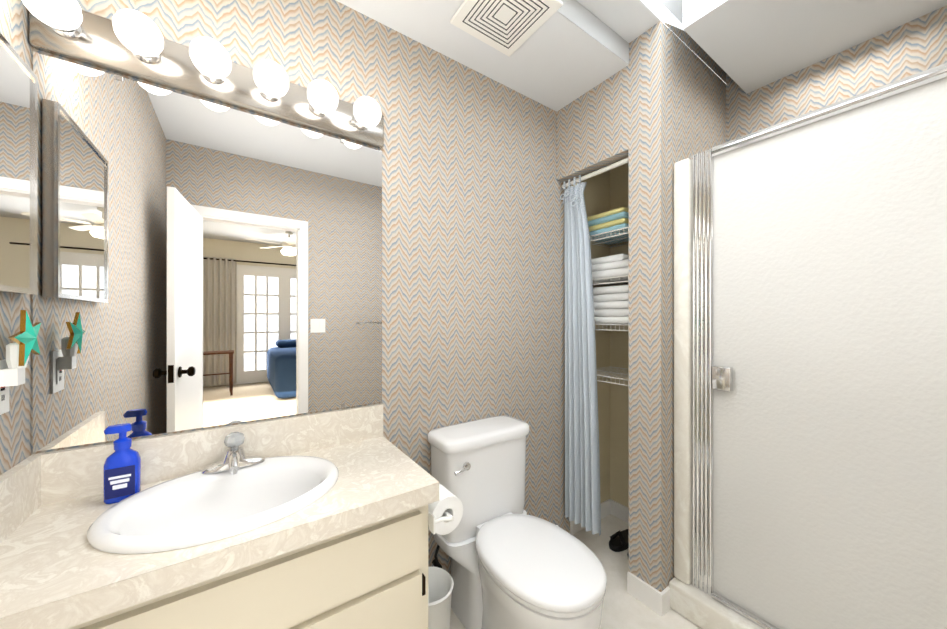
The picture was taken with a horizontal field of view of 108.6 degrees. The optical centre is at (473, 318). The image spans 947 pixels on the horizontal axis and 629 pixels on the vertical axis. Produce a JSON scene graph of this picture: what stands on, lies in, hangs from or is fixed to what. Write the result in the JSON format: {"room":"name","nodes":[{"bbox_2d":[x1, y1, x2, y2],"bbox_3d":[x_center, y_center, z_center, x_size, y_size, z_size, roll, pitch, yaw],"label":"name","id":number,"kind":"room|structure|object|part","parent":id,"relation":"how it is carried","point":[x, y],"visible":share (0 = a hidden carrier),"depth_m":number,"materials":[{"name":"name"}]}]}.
{"room":"bathroom","nodes":[
{"label":"bathroom","id":0,"kind":"room"},
{"bbox_2d":[0,0,31,474],"bbox_3d":[-0.572,-0.361,-0.010,0.100,3.250,2.020,0,0,-35],"label":"wall","id":1,"kind":"structure","parent":0,"point":[15,434],"depth_m":0.79,"materials":[{"name":"paper"}]},
{"bbox_2d":[0,33,37,294],"bbox_3d":[-0.935,-0.316,0.633,0.028,0.520,0.420,0,0,-35],"label":"medicine cabinet mirror","id":2,"kind":"object","parent":1,"relation":"attached to","point":[18,169],"visible":1,"depth_m":0.75,"materials":[{"name":"silver metal"}]},
{"bbox_2d":[0,310,40,414],"bbox_3d":[-0.997,0.094,0.743,0.053,0.225,0.118,0,0,-35],"label":"electrical outlet","id":3,"kind":"object","parent":1,"relation":"attached to","point":[13,364],"visible":1,"depth_m":0.74,"materials":[{"name":"white plastic"}]},
{"bbox_3d":[-1.014,0.149,0.728,0.008,0.116,0.072,0,0,-35],"label":"plate","id":4,"kind":"part","parent":3,"relation":"part of","materials":[{"name":"white plastic"}]},
{"bbox_2d":[31,0,569,574],"bbox_3d":[-0.052,-0.361,1.629,2.816,3.250,0.111,0,0,-35],"label":"wall","id":5,"kind":"structure","parent":0,"point":[201,263],"depth_m":1.18,"materials":[{"name":"beige paper"}]},
{"bbox_2d":[22,0,383,148],"bbox_3d":[-0.690,-0.735,1.042,0.889,0.126,0.150,0,0,-35],"label":"sconce","id":6,"kind":"object","parent":5,"relation":"attached to","point":[132,43],"visible":1,"depth_m":0.98,"materials":[{"name":"silver metal"}]},
{"bbox_2d":[336,0,627,111],"bbox_3d":[0.096,-1.276,1.414,2.616,0.200,0.433,0,0,-35],"label":"ceiling","id":7,"kind":"structure","parent":0,"point":[556,61],"depth_m":1.50,"materials":[{"name":"white paint"}]},
{"bbox_2d":[450,0,562,56],"bbox_3d":[0.120,-1.169,1.305,0.310,0.012,0.310,0,0,-35],"label":"ceiling vent","id":8,"kind":"object","parent":7,"relation":"in","point":[509,28],"visible":1,"depth_m":1.33,"materials":[{"name":"white paint"}]},
{"bbox_2d":[450,514,700,628],"bbox_3d":[0.518,1.294,0.801,2.816,0.060,2.120,0,0,-35],"label":"floor","id":9,"kind":"structure","parent":0,"point":[623,608],"depth_m":1.52,"materials":[{"name":"tile"}]},
{"bbox_2d":[0,404,462,628],"bbox_3d":[-0.553,0.801,0.938,1.002,0.925,0.474,0,0,-35],"label":"bathroom vanity","id":10,"kind":"object","parent":9,"relation":"on","point":[322,520],"visible":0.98,"depth_m":0.83,"materials":[{"name":"beige stone"}]},
{"bbox_2d":[103,423,140,503],"bbox_3d":[-0.901,0.368,0.873,0.067,0.190,0.048,0,0,-35],"label":"soap bottle","id":11,"kind":"object","parent":10,"relation":"on","point":[122,473],"visible":1,"depth_m":0.86,"materials":[{"name":"blue plastic"}]},
{"bbox_2d":[87,456,338,553],"bbox_3d":[-0.625,0.521,0.888,0.514,0.160,0.404,0,0,-35],"label":"sink","id":12,"kind":"object","parent":10,"relation":"in","point":[208,506],"depth_m":0.88,"materials":[{"name":"white ceramic"}]},
{"bbox_2d":[201,432,264,474],"bbox_3d":[-0.692,0.393,0.986,0.156,0.100,0.135,0,0,-35],"label":"faucet","id":13,"kind":"object","parent":10,"relation":"on","point":[235,461],"depth_m":1.00,"materials":[{"name":"silver metal"}]},
{"bbox_2d":[428,567,453,628],"bbox_3d":[-0.163,1.113,1.236,0.182,0.298,0.182,0,0,-35],"label":"trash bin","id":14,"kind":"object","parent":9,"relation":"on","point":[440,584],"visible":0.48,"depth_m":1.24,"materials":[{"name":"white plastic"}]},
{"bbox_2d":[428,415,606,628],"bbox_3d":[0.166,0.869,1.300,0.452,0.787,0.694,0,0,-35],"label":"toilet","id":15,"kind":"object","parent":9,"relation":"on","point":[514,565],"visible":0.92,"depth_m":1.32,"materials":[{"name":"white ceramic"}]},
{"bbox_3d":[-0.041,0.579,1.312,0.079,0.031,0.027,0,0,-35],"label":"lever","id":16,"kind":"part","parent":15,"relation":"part of","materials":[{"name":"silver metal"}]},
{"bbox_3d":[0.030,0.677,1.497,0.452,0.404,0.216,0,0,-35],"label":"tank","id":17,"kind":"part","parent":15,"relation":"part of","materials":[{"name":"white ceramic"}]},
{"bbox_3d":[0.223,0.845,1.217,0.366,0.055,0.492,0,0,-35],"label":"seat","id":18,"kind":"part","parent":15,"relation":"part of","materials":[{"name":"white ceramic"}]},
{"bbox_2d":[609,529,628,559],"bbox_3d":[0.882,1.221,1.873,0.250,0.083,0.208,0,0,-35],"label":"shoes","id":19,"kind":"object","parent":9,"relation":"on","point":[619,541],"visible":0.27,"depth_m":1.87,"materials":[{"name":"black rubber"}]},
{"bbox_2d":[669,63,946,628],"bbox_3d":[1.368,0.279,1.302,0.642,1.966,0.894,0,0,-35],"label":"shower","id":20,"kind":"object","parent":9,"relation":"on","point":[810,370],"visible":0.98,"depth_m":1.16,"materials":[{"name":"glass"}]},
{"bbox_3d":[1.001,0.242,1.370,0.029,0.095,0.066,0,0,-35],"label":"handle","id":21,"kind":"part","parent":20,"relation":"part of","materials":[{"name":"silver metal"}]},
{"bbox_2d":[570,170,609,502],"bbox_3d":[0.727,0.044,2.108,0.390,2.440,0.003,0,0,-35],"label":"wall","id":22,"kind":"structure","parent":0,"point":[597,194],"depth_m":2.17,"materials":[{"name":"beige paint"}]},
{"bbox_2d":[557,0,628,64],"bbox_3d":[-0.069,-1.226,1.036,1.915,0.098,0.002,0,0,-35],"label":"ceiling beam","id":23,"kind":"structure","parent":0,"point":[582,17],"depth_m":1.44,"materials":[{"name":"grey paint"}]},
{"bbox_2d":[557,66,628,182],"bbox_3d":[0.642,-0.981,1.790,0.110,0.390,0.433,0,0,-35],"label":"wall","id":24,"kind":"structure","parent":0,"point":[592,129],"depth_m":1.73,"materials":[{"name":"paper"}]},
{"bbox_2d":[560,157,628,535],"bbox_3d":[0.632,0.174,1.786,0.054,1.900,0.427,0,0,-35],"label":"curtain","id":25,"kind":"object","parent":24,"relation":"hanging from","point":[582,482],"visible":0.98,"depth_m":1.85,"materials":[{"name":"blue fabric"}]},
{"bbox_3d":[0.634,-0.758,1.784,0.022,0.021,0.421,0,0,-35],"label":"rod","id":26,"kind":"part","parent":25,"relation":"part of","materials":[{"name":"white paint"}]},
{"bbox_2d":[576,0,660,42],"bbox_3d":[-0.028,-1.326,0.977,1.916,0.100,0.147,0,0,-35],"label":"ceiling","id":27,"kind":"structure","parent":0,"point":[628,21],"depth_m":1.43,"materials":[{"name":"white paint"}]},
{"bbox_2d":[610,162,628,507],"bbox_3d":[1.091,0.044,2.099,0.200,2.440,0.433,0,0,-35],"label":"wall","id":28,"kind":"structure","parent":0,"point":[619,394],"depth_m":2.16,"materials":[{"name":"beige paint"}]},
{"bbox_2d":[570,499,609,534],"bbox_3d":[0.726,1.219,2.098,0.378,0.090,0.012,0,0,-35],"label":"baseboard","id":29,"kind":"structure","parent":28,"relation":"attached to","point":[605,512],"depth_m":2.15,"materials":[{"name":"white"}]},
{"bbox_2d":[587,207,628,247],"bbox_3d":[0.857,-0.509,1.938,0.367,0.158,0.425,0,0,-35],"label":"closet shelf","id":30,"kind":"object","parent":28,"relation":"attached to","point":[610,227],"visible":0.56,"depth_m":1.87,"materials":[{"name":"white paint"}]},
{"bbox_2d":[587,207,628,220],"bbox_3d":[0.819,-0.574,1.974,0.280,0.028,0.280,0,0,-35],"label":"towel","id":31,"kind":"object","parent":30,"relation":"on","point":[622,210],"depth_m":1.84,"materials":[{"name":"yellow fabric"}]},
{"bbox_2d":[588,211,628,226],"bbox_3d":[0.822,-0.544,1.970,0.300,0.030,0.300,0,0,-35],"label":"towel","id":32,"kind":"object","parent":30,"relation":"on","point":[610,217],"depth_m":1.85,"materials":[{"name":"teal fabric"}]},
{"bbox_2d":[589,218,628,231],"bbox_3d":[0.822,-0.513,1.970,0.290,0.030,0.290,0,0,-35],"label":"towel","id":33,"kind":"object","parent":30,"relation":"on","point":[603,224],"depth_m":1.85,"materials":[{"name":"yellow fabric"}]},
{"bbox_2d":[589,223,628,244],"bbox_3d":[0.825,-0.481,1.966,0.300,0.032,0.300,0,0,-35],"label":"towel","id":34,"kind":"object","parent":30,"relation":"on","point":[607,227],"depth_m":1.91,"materials":[{"name":"teal fabric"}]},
{"bbox_2d":[591,254,628,284],"bbox_3d":[0.857,-0.263,1.938,0.367,0.157,0.425,0,0,-35],"label":"closet shelf","id":35,"kind":"object","parent":28,"relation":"attached to","point":[612,270],"visible":0.48,"depth_m":1.84,"materials":[{"name":"white paint"}]},
{"bbox_2d":[591,254,628,264],"bbox_3d":[0.822,-0.324,1.952,0.260,0.035,0.240,0,0,-35],"label":"towel","id":36,"kind":"object","parent":35,"relation":"on","point":[620,258],"depth_m":1.84,"materials":[{"name":"white fabric"}]},
{"bbox_2d":[592,259,628,271],"bbox_3d":[0.832,-0.286,1.946,0.290,0.040,0.300,0,0,-35],"label":"towel","id":37,"kind":"object","parent":35,"relation":"on","point":[604,265],"depth_m":1.84,"materials":[{"name":"white fabric"}]},
{"bbox_2d":[592,267,628,282],"bbox_3d":[0.832,-0.242,1.946,0.300,0.045,0.340,0,0,-35],"label":"towel","id":38,"kind":"object","parent":35,"relation":"on","point":[599,274],"depth_m":1.85,"materials":[{"name":"white fabric"}]},
{"bbox_2d":[593,285,628,330],"bbox_3d":[0.857,-0.054,1.938,0.367,0.239,0.425,0,0,-35],"label":"closet shelf","id":39,"kind":"object","parent":28,"relation":"attached to","point":[611,305],"visible":0.4,"depth_m":1.82,"materials":[{"name":"white fabric"}]},
{"bbox_2d":[593,285,628,294],"bbox_3d":[0.833,-0.154,1.948,0.310,0.040,0.350,0,0,-35],"label":"towel","id":40,"kind":"object","parent":39,"relation":"on","point":[620,289],"depth_m":1.82,"materials":[{"name":"white fabric"}]},
{"bbox_2d":[593,293,628,301],"bbox_3d":[0.840,-0.113,1.946,0.310,0.040,0.350,0,0,-35],"label":"towel","id":41,"kind":"object","parent":39,"relation":"on","point":[597,297],"depth_m":1.83,"materials":[{"name":"white fabric"}]},
{"bbox_2d":[594,300,628,308],"bbox_3d":[0.830,-0.072,1.953,0.310,0.040,0.350,0,0,-35],"label":"towel","id":42,"kind":"object","parent":39,"relation":"on","point":[598,304],"depth_m":1.82,"materials":[{"name":"white fabric"}]},
{"bbox_2d":[594,308,628,316],"bbox_3d":[0.836,-0.031,1.951,0.310,0.040,0.350,0,0,-35],"label":"towel","id":43,"kind":"object","parent":39,"relation":"on","point":[598,312],"depth_m":1.83,"materials":[{"name":"white fabric"}]},
{"bbox_2d":[594,316,628,323],"bbox_3d":[0.836,0.010,1.943,0.310,0.040,0.350,0,0,-35],"label":"towel","id":44,"kind":"object","parent":39,"relation":"on","point":[598,319],"depth_m":1.82,"materials":[{"name":"white fabric"}]},
{"bbox_2d":[597,366,628,385],"bbox_3d":[0.857,0.328,1.937,0.367,0.035,0.425,0,0,-35],"label":"closet shelf","id":45,"kind":"object","parent":28,"relation":"attached to","point":[612,372],"visible":0.27,"depth_m":1.93,"materials":[{"name":"white metal"}]},
{"bbox_2d":[609,499,628,522],"bbox_3d":[1.004,1.219,2.038,0.012,0.090,0.425,0,0,-35],"label":"baseboard","id":46,"kind":"structure","parent":28,"relation":"attached to","point":[619,510],"depth_m":2.15,"materials":[{"name":"white"}]},
{"bbox_2d":[641,0,660,19],"bbox_3d":[0.473,-1.327,1.230,0.796,0.098,0.002,0,0,-35],"label":"ceiling","id":47,"kind":"structure","parent":0,"point":[654,6],"depth_m":1.43,"materials":[{"name":"white paint"}]},
{"bbox_2d":[661,0,682,23],"bbox_3d":[1.117,-1.386,1.621,0.700,0.060,0.090,0,0,-35],"label":"ceiling","id":48,"kind":"structure","parent":0,"point":[674,8],"depth_m":1.49,"materials":[{"name":"white paint"}]},
{"bbox_2d":[628,3,726,591],"bbox_3d":[1.050,-0.361,1.718,0.700,3.250,0.149,0,0,-35],"label":"wall","id":49,"kind":"structure","parent":0,"point":[677,97],"depth_m":1.52,"materials":[{"name":"paper"}]},
{"bbox_2d":[627,571,663,616],"bbox_3d":[0.760,1.219,1.511,0.012,0.090,0.159,0,0,-35],"label":"baseboard","id":50,"kind":"structure","parent":49,"relation":"attached to","point":[646,594],"depth_m":1.50,"materials":[{"name":"white wood"}]},
{"bbox_2d":[661,586,670,614],"bbox_3d":[0.844,1.219,1.479,0.090,0.090,0.012,0,0,-35],"label":"baseboard","id":51,"kind":"structure","parent":49,"relation":"attached to","point":[666,593],"depth_m":1.47,"materials":[{"name":"white wood"}]},
{"bbox_2d":[683,0,726,28],"bbox_3d":[1.012,-1.297,1.154,0.002,0.238,0.560,0,0,-35],"label":"ceiling","id":52,"kind":"structure","parent":0,"point":[694,10],"depth_m":1.34,"materials":[{"name":"white paint"}]},
{"bbox_2d":[683,0,946,93],"bbox_3d":[1.497,-1.276,1.069,0.700,0.200,1.250,0,0,-35],"label":"ceiling","id":53,"kind":"structure","parent":0,"point":[747,46],"depth_m":1.39,"materials":[{"name":"white paint"}]},
{"bbox_2d":[726,5,946,141],"bbox_3d":[1.636,-0.361,1.572,0.100,3.250,1.920,0,0,-35],"label":"wall","id":54,"kind":"structure","parent":0,"point":[914,46],"depth_m":1.50,"materials":[{"name":"paper"}]}
]}

